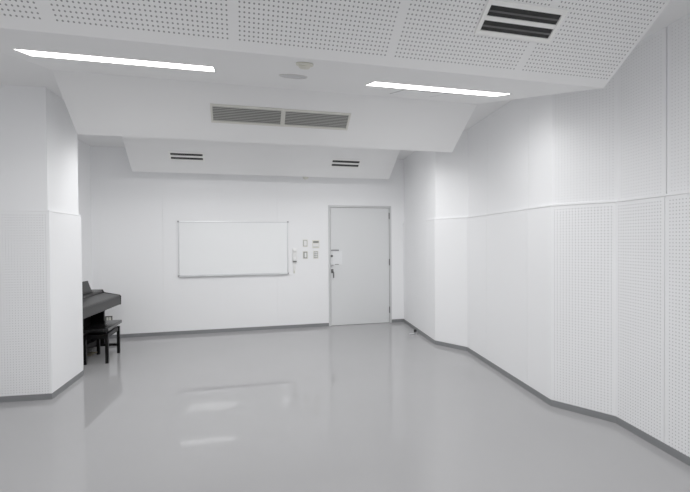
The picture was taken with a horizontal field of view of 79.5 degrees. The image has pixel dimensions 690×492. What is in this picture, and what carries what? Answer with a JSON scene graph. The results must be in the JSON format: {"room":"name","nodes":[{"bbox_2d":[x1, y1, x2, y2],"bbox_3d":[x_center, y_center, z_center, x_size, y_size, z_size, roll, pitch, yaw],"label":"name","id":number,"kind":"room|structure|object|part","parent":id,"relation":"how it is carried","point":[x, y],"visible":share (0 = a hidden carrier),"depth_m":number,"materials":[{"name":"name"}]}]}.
{"room":"music room","nodes":[
{"label":"music room","id":0,"kind":"room"},
{"bbox_2d":[0,85,91,395],"bbox_3d":[-3.120,0.004,1.981,1.489,3.060,9.340,-1,1,-14],"label":"wall","id":1,"kind":"structure","parent":0,"point":[46,257],"depth_m":4.05,"materials":[{"name":"white paint"}]},
{"bbox_3d":[-3.227,-0.943,4.017,0.618,1.215,0.014,-1,1,-10],"label":"panel","id":2,"kind":"part","parent":1,"relation":"part of","materials":[{"name":"white paint"}]},
{"bbox_3d":[-3.195,0.588,4.030,0.618,1.843,0.034,-1,1,-10],"label":"panel","id":3,"kind":"part","parent":1,"relation":"part of","materials":[{"name":"white paint"}]},
{"bbox_2d":[0,210,81,215],"bbox_3d":[-2.803,-0.307,1.063,1.312,0.013,7.413,-1,1,-14],"label":"trim","id":4,"kind":"structure","parent":1,"relation":"attached to","point":[0,210],"depth_m":4.05,"materials":[{"name":"white"}]},
{"bbox_2d":[0,370,83,402],"bbox_3d":[-3.010,1.504,2.017,1.294,0.058,9.327,-1,1,-14],"label":"baseboard","id":5,"kind":"structure","parent":1,"relation":"attached to","point":[58,391],"depth_m":4.06,"materials":[{"name":"grey plastic"}]},
{"bbox_3d":[-3.002,-0.950,4.410,0.014,1.215,0.715,-1,1,-12],"label":"panel","id":6,"kind":"part","parent":1,"relation":"part of","materials":[{"name":"white paint"}]},
{"bbox_3d":[-2.982,0.581,4.430,0.034,1.843,0.755,-1,1,-12],"label":"panel","id":7,"kind":"part","parent":1,"relation":"part of","materials":[{"name":"white paint"}]},
{"bbox_3d":[-3.858,-0.036,5.609,0.034,3.060,1.921,-1,1,-10],"label":"wall panel","id":8,"kind":"part","parent":1,"relation":"part of","materials":[{"name":"white paint"}]},
{"bbox_2d":[90,146,403,334],"bbox_3d":[-1.535,-0.072,7.271,5.700,3.060,0.200,-1,1,-14],"label":"wall","id":9,"kind":"structure","parent":0,"point":[135,216],"depth_m":6.99,"materials":[{"name":"white paint"}]},
{"bbox_3d":[-3.986,-0.047,6.570,0.203,3.060,0.012,-1,1,-14],"label":"wall panel","id":10,"kind":"part","parent":9,"relation":"part of","materials":[{"name":"white paint"}]},
{"bbox_2d":[105,316,112,319],"bbox_3d":[-3.771,1.181,6.621,0.110,0.130,0.017,-1,1,-14],"label":"wall outlet","id":11,"kind":"object","parent":9,"relation":"attached to","point":[106,317],"visible":0.51,"depth_m":6.62,"materials":[{"name":"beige plastic"}]},
{"bbox_3d":[-3.440,-0.053,6.704,0.918,3.060,0.012,-1,1,-14],"label":"wall panel","id":12,"kind":"part","parent":9,"relation":"part of","materials":[{"name":"white paint"}]},
{"bbox_3d":[-2.540,-0.061,6.926,0.933,3.060,0.012,-1,1,-14],"label":"wall panel","id":13,"kind":"part","parent":9,"relation":"part of","materials":[{"name":"white paint"}]},
{"bbox_2d":[177,221,288,276],"bbox_3d":[-1.875,0.038,7.059,1.830,0.930,0.049,-1,1,-14],"label":"whiteboard","id":14,"kind":"object","parent":9,"relation":"attached to","point":[204,248],"visible":1,"depth_m":7.06,"materials":[{"name":"plastic"}]},
{"bbox_2d":[179,273,287,276],"bbox_3d":[-1.872,0.497,7.063,1.784,0.013,0.046,-1,1,-14],"label":"tray","id":15,"kind":"object","parent":14,"relation":"on","point":[189,274],"depth_m":7.01,"materials":[{"name":"metal"}]},
{"bbox_3d":[-1.637,-0.070,7.149,0.923,3.060,0.012,-1,1,-14],"label":"wall panel","id":16,"kind":"part","parent":9,"relation":"part of","materials":[{"name":"white paint"}]},
{"bbox_2d":[109,319,403,338],"bbox_3d":[-1.444,1.429,7.205,5.268,0.058,0.005,-1,1,-14],"label":"baseboard","id":17,"kind":"structure","parent":9,"relation":"attached to","point":[393,320],"depth_m":7.05,"materials":[{"name":"grey plastic"}]},
{"bbox_2d":[292,248,296,272],"bbox_3d":[-0.884,0.259,7.297,0.080,0.443,0.067,-1,1,-14],"label":"phone","id":18,"kind":"object","parent":9,"relation":"attached to","point":[294,250],"visible":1,"depth_m":7.29,"materials":[{"name":"white plastic"}]},
{"bbox_3d":[-0.745,-0.079,7.369,0.911,3.060,0.012,-1,1,-14],"label":"wall panel","id":19,"kind":"part","parent":9,"relation":"part of","materials":[{"name":"white paint"}]},
{"bbox_2d":[303,251,307,258],"bbox_3d":[-0.705,0.161,7.366,0.090,0.135,0.017,-1,1,-14],"label":"light switch","id":20,"kind":"object","parent":9,"relation":"attached to","point":[305,253],"visible":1,"depth_m":7.36,"materials":[{"name":"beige plastic"}]},
{"bbox_2d":[303,240,307,246],"bbox_3d":[-0.705,-0.049,7.364,0.085,0.130,0.016,-1,1,-14],"label":"wall control","id":21,"kind":"object","parent":9,"relation":"attached to","point":[305,242],"visible":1,"depth_m":7.36,"materials":[{"name":"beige plastic"}]},
{"bbox_2d":[312,240,318,247],"bbox_3d":[-0.521,-0.033,7.411,0.125,0.145,0.013,-1,1,-14],"label":"controller","id":22,"kind":"object","parent":9,"relation":"attached to","point":[315,243],"visible":1,"depth_m":7.40,"materials":[{"name":"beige plastic"}]},
{"bbox_2d":[313,251,317,258],"bbox_3d":[-0.521,0.156,7.411,0.090,0.140,0.017,-1,1,-14],"label":"light switch","id":23,"kind":"object","parent":9,"relation":"attached to","point":[315,253],"visible":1,"depth_m":7.41,"materials":[{"name":"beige plastic"}]},
{"bbox_3d":[0.273,-1.180,7.608,1.200,0.878,0.012,-1,1,-14],"label":"wall panel","id":24,"kind":"part","parent":9,"relation":"part of","materials":[{"name":"white paint"}]},
{"bbox_2d":[328,205,391,325],"bbox_3d":[0.280,0.350,7.641,1.200,2.182,0.179,-1,1,-14],"label":"door","id":25,"kind":"structure","parent":9,"relation":"in","point":[360,287],"depth_m":7.62,"materials":[{"name":"grey paint"}]},
{"bbox_2d":[331,250,341,264],"bbox_3d":[-0.151,0.202,7.505,0.205,0.273,0.012,-1,1,-14],"label":"notice","id":26,"kind":"object","parent":25,"relation":"attached to","point":[337,255],"visible":1,"depth_m":7.51,"materials":[{"name":"white paper"}]},
{"bbox_3d":[1.010,-0.096,7.801,0.303,3.060,0.012,-1,1,-14],"label":"wall panel","id":27,"kind":"part","parent":9,"relation":"part of","materials":[{"name":"white paint"}]},
{"bbox_2d":[0,322,689,491],"bbox_3d":[-0.627,1.560,2.606,6.600,0.100,9.727,-1,1,-14],"label":"floor","id":28,"kind":"structure","parent":0,"point":[370,407],"depth_m":3.44,"materials":[{"name":"grey laminate"}]},
{"bbox_2d":[82,281,120,355],"bbox_3d":[-3.475,0.992,5.537,0.439,1.000,1.364,0,1,-9],"label":"digital piano","id":29,"kind":"object","parent":28,"relation":"on","point":[95,302],"visible":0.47,"depth_m":5.80,"materials":[{"name":"black wood"}]},
{"bbox_3d":[-3.658,1.174,5.509,0.015,0.560,1.220,0,1,-9],"label":"panel","id":30,"kind":"part","parent":29,"relation":"part of","materials":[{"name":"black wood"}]},
{"bbox_3d":[-3.592,0.710,5.515,0.176,0.102,1.314,0,1,-9],"label":"rail","id":31,"kind":"part","parent":29,"relation":"part of","materials":[{"name":"black wood"}]},
{"bbox_3d":[-3.664,1.171,6.147,0.230,0.570,0.040,0,1,-9],"label":"panel","id":32,"kind":"part","parent":29,"relation":"part of","materials":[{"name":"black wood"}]},
{"bbox_3d":[-3.382,0.731,5.549,0.231,0.056,1.314,0,1,-9],"label":"key lid","id":33,"kind":"part","parent":29,"relation":"part of","materials":[{"name":"black wood"}]},
{"bbox_2d":[83,320,121,364],"bbox_3d":[-3.205,1.264,5.480,0.315,0.455,0.615,-1,1,-14],"label":"piano bench","id":34,"kind":"object","parent":28,"relation":"on","point":[98,330],"visible":0.97,"depth_m":5.28,"materials":[{"name":"black wood"}]},
{"bbox_3d":[-3.271,1.307,5.215,0.036,0.376,0.036,-1,1,-14],"label":"leg","id":35,"kind":"part","parent":34,"relation":"part of","materials":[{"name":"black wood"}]},
{"bbox_3d":[-3.390,1.302,5.700,0.036,0.376,0.036,-1,1,-14],"label":"leg","id":36,"kind":"part","parent":34,"relation":"part of","materials":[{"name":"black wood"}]},
{"bbox_3d":[-3.207,1.058,5.478,0.315,0.043,0.615,-1,1,-14],"label":"seat","id":37,"kind":"part","parent":34,"relation":"part of","materials":[{"name":"black leather"}]},
{"bbox_3d":[-3.028,1.304,5.274,0.036,0.376,0.036,-1,1,-14],"label":"leg","id":38,"kind":"part","parent":34,"relation":"part of","materials":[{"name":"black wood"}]},
{"bbox_3d":[-3.148,1.299,5.760,0.036,0.376,0.036,-1,1,-14],"label":"leg","id":39,"kind":"part","parent":34,"relation":"part of","materials":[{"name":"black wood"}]},
{"bbox_2d":[0,0,689,178],"bbox_3d":[-0.578,-1.375,2.290,6.600,0.545,10.302,-1,1,-14],"label":"ceiling","id":40,"kind":"structure","parent":0,"point":[150,112],"depth_m":2.80,"materials":[{"name":"white paint"}]},
{"bbox_2d":[11,48,215,71],"bbox_3d":[-1.555,-1.294,2.904,1.227,0.066,0.255,-1,1,-14],"label":"light strip","id":41,"kind":"object","parent":40,"relation":"attached to","point":[28,52],"visible":1,"depth_m":2.89,"materials":[{"name":"white plastic"}]},
{"bbox_2d":[168,151,204,161],"bbox_3d":[-2.376,-1.344,6.225,0.505,0.110,0.142,-1,1,-14],"label":"ceiling vent","id":42,"kind":"object","parent":40,"relation":"in","point":[173,155],"visible":1,"depth_m":6.22,"materials":[{"name":"white metal"}]},
{"bbox_2d":[210,104,283,126],"bbox_3d":[-0.995,-1.331,4.228,0.717,0.139,0.180,-1,1,-14],"label":"ceiling vent","id":43,"kind":"object","parent":40,"relation":"in","point":[220,113],"visible":1,"depth_m":4.23,"materials":[{"name":"grey metal"}]},
{"bbox_2d":[279,74,307,78],"bbox_3d":[-0.398,-1.304,3.189,0.222,0.058,0.215,-1,1,-10],"label":"ceiling speaker","id":44,"kind":"object","parent":40,"relation":"attached to","point":[291,76],"visible":1,"depth_m":3.18},
{"bbox_2d":[296,62,312,69],"bbox_3d":[-0.255,-1.139,2.615,0.110,0.051,0.109,0,1,-8],"label":"smoke detector","id":45,"kind":"object","parent":40,"relation":"attached to","point":[302,65],"visible":1,"depth_m":2.58,"materials":[{"name":"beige plastic"}]},
{"bbox_2d":[282,109,350,129],"bbox_3d":[-0.300,-1.338,4.400,0.711,0.139,0.180,-1,1,-14],"label":"ceiling vent","id":46,"kind":"object","parent":40,"relation":"in","point":[291,117],"visible":1,"depth_m":4.40,"materials":[{"name":"grey metal"}]},
{"bbox_2d":[330,159,361,167],"bbox_3d":[0.011,-1.358,6.827,0.505,0.113,0.147,-1,1,-14],"label":"ceiling vent","id":47,"kind":"object","parent":40,"relation":"in","point":[341,163],"visible":1,"depth_m":6.83,"materials":[{"name":"white metal"}]},
{"bbox_2d":[390,90,447,96],"bbox_3d":[0.679,-1.425,3.876,0.420,0.096,0.378,-1,1,-14],"label":"access hatch","id":48,"kind":"object","parent":40,"relation":"attached to","point":[402,92],"visible":1,"depth_m":3.85,"materials":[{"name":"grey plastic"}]},
{"bbox_2d":[366,81,508,96],"bbox_3d":[0.794,-1.322,3.504,1.227,0.066,0.255,-1,1,-14],"label":"light strip","id":49,"kind":"object","parent":40,"relation":"attached to","point":[378,84],"visible":1,"depth_m":3.49,"materials":[{"name":"white plastic"}]},
{"bbox_2d":[474,0,567,42],"bbox_3d":[1.043,-1.325,2.457,0.525,0.124,0.162,-1,1,-14],"label":"ceiling vent","id":50,"kind":"object","parent":40,"relation":"in","point":[500,18],"visible":1,"depth_m":2.45,"materials":[{"name":"metal"}]},
{"bbox_3d":[1.034,-1.299,2.493,0.465,0.004,0.015,-1,1,-14],"label":"vent blade","id":51,"kind":"part","parent":50,"relation":"part of","materials":[{"name":"black metal"}]},
{"bbox_3d":[1.050,-1.349,2.427,0.465,0.004,0.015,-1,1,-14],"label":"vent blade","id":52,"kind":"part","parent":50,"relation":"part of","materials":[{"name":"black metal"}]},
{"bbox_2d":[403,13,689,456],"bbox_3d":[2.239,-0.048,3.283,0.521,3.060,9.350,-1,1,-14],"label":"wall","id":53,"kind":"structure","parent":0,"point":[587,306],"depth_m":3.66,"materials":[{"name":"white paint"}]},
{"bbox_3d":[1.147,0.514,7.622,0.034,1.843,0.412,0,1,-7],"label":"panel","id":54,"kind":"part","parent":53,"relation":"part of","materials":[{"name":"white paint"}]},
{"bbox_3d":[1.146,-1.017,7.607,0.016,1.215,0.406,0,1,-7],"label":"panel","id":55,"kind":"part","parent":53,"relation":"part of","materials":[{"name":"white paint"}]},
{"bbox_3d":[1.232,0.521,6.965,0.034,1.843,0.906,0,1,-7],"label":"panel","id":56,"kind":"part","parent":53,"relation":"part of","materials":[{"name":"white paint"}]},
{"bbox_3d":[1.230,-1.010,6.953,0.016,1.215,0.906,0,1,-7],"label":"panel","id":57,"kind":"part","parent":53,"relation":"part of","materials":[{"name":"white paint"}]},
{"bbox_3d":[1.316,0.529,6.314,0.034,1.843,0.398,0,1,-7],"label":"panel","id":58,"kind":"part","parent":53,"relation":"part of","materials":[{"name":"white paint"}]},
{"bbox_3d":[1.314,-1.002,6.302,0.016,1.215,0.398,0,1,-7],"label":"panel","id":59,"kind":"part","parent":53,"relation":"part of","materials":[{"name":"white paint"}]},
{"bbox_3d":[1.523,0.532,5.926,0.034,1.843,0.547,-1,1,-43],"label":"panel","id":60,"kind":"part","parent":53,"relation":"part of","materials":[{"name":"white paint"}]},
{"bbox_3d":[1.521,-0.999,5.911,0.016,1.215,0.541,-1,1,-43],"label":"panel","id":61,"kind":"part","parent":53,"relation":"part of","materials":[{"name":"white paint"}]},
{"bbox_3d":[1.737,0.537,5.436,0.034,1.843,0.602,0,1,-6],"label":"panel","id":62,"kind":"part","parent":53,"relation":"part of","materials":[{"name":"white paint"}]},
{"bbox_3d":[1.736,-0.994,5.421,0.016,1.215,0.596,0,1,-6],"label":"panel","id":63,"kind":"part","parent":53,"relation":"part of","materials":[{"name":"white paint"}]},
{"bbox_3d":[1.820,0.546,4.678,0.034,1.843,0.916,0,1,-6],"label":"panel","id":64,"kind":"part","parent":53,"relation":"part of","materials":[{"name":"white paint"}]},
{"bbox_3d":[1.818,-0.985,4.666,0.016,1.215,0.916,0,1,-6],"label":"panel","id":65,"kind":"part","parent":53,"relation":"part of","materials":[{"name":"white paint"}]},
{"bbox_3d":[1.892,0.554,4.021,0.034,1.843,0.398,0,1,-6],"label":"panel","id":66,"kind":"part","parent":53,"relation":"part of","materials":[{"name":"white paint"}]},
{"bbox_3d":[1.890,-0.977,4.009,0.016,1.215,0.398,0,1,-6],"label":"panel","id":67,"kind":"part","parent":53,"relation":"part of","materials":[{"name":"white paint"}]},
{"bbox_2d":[403,191,689,223],"bbox_3d":[2.140,-0.369,3.267,0.337,0.015,9.330,-1,1,-14],"label":"trim","id":68,"kind":"structure","parent":53,"relation":"attached to","point":[684,192],"depth_m":3.66,"materials":[{"name":"white"}]},
{"bbox_2d":[404,319,689,465],"bbox_3d":[2.144,1.454,3.288,0.318,0.058,9.328,-1,1,-14],"label":"baseboard","id":69,"kind":"structure","parent":53,"relation":"attached to","point":[666,448],"depth_m":3.67,"materials":[{"name":"grey plastic"}]},
{"bbox_3d":[2.093,0.557,3.645,0.034,1.843,0.526,-1,1,-44],"label":"panel","id":70,"kind":"part","parent":53,"relation":"part of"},
{"bbox_3d":[2.092,-0.974,3.630,0.016,1.215,0.520,-1,1,-44],"label":"panel","id":71,"kind":"part","parent":53,"relation":"part of","materials":[{"name":"white paint"}]},
{"bbox_3d":[2.298,0.561,3.232,0.034,1.843,0.473,0,1,-6],"label":"panel","id":72,"kind":"part","parent":53,"relation":"part of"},
{"bbox_3d":[2.296,-0.970,3.218,0.016,1.215,0.465,0,1,-6],"label":"panel","id":73,"kind":"part","parent":53,"relation":"part of","materials":[{"name":"white paint"}]},
{"bbox_3d":[2.370,0.569,2.541,0.034,1.843,0.905,0,1,-6],"label":"panel","id":74,"kind":"part","parent":53,"relation":"part of","materials":[{"name":"white paint"}]},
{"bbox_3d":[2.368,-0.962,2.527,0.016,1.215,0.902,0,1,-6],"label":"panel","id":75,"kind":"part","parent":53,"relation":"part of","materials":[{"name":"white paint"}]}
]}

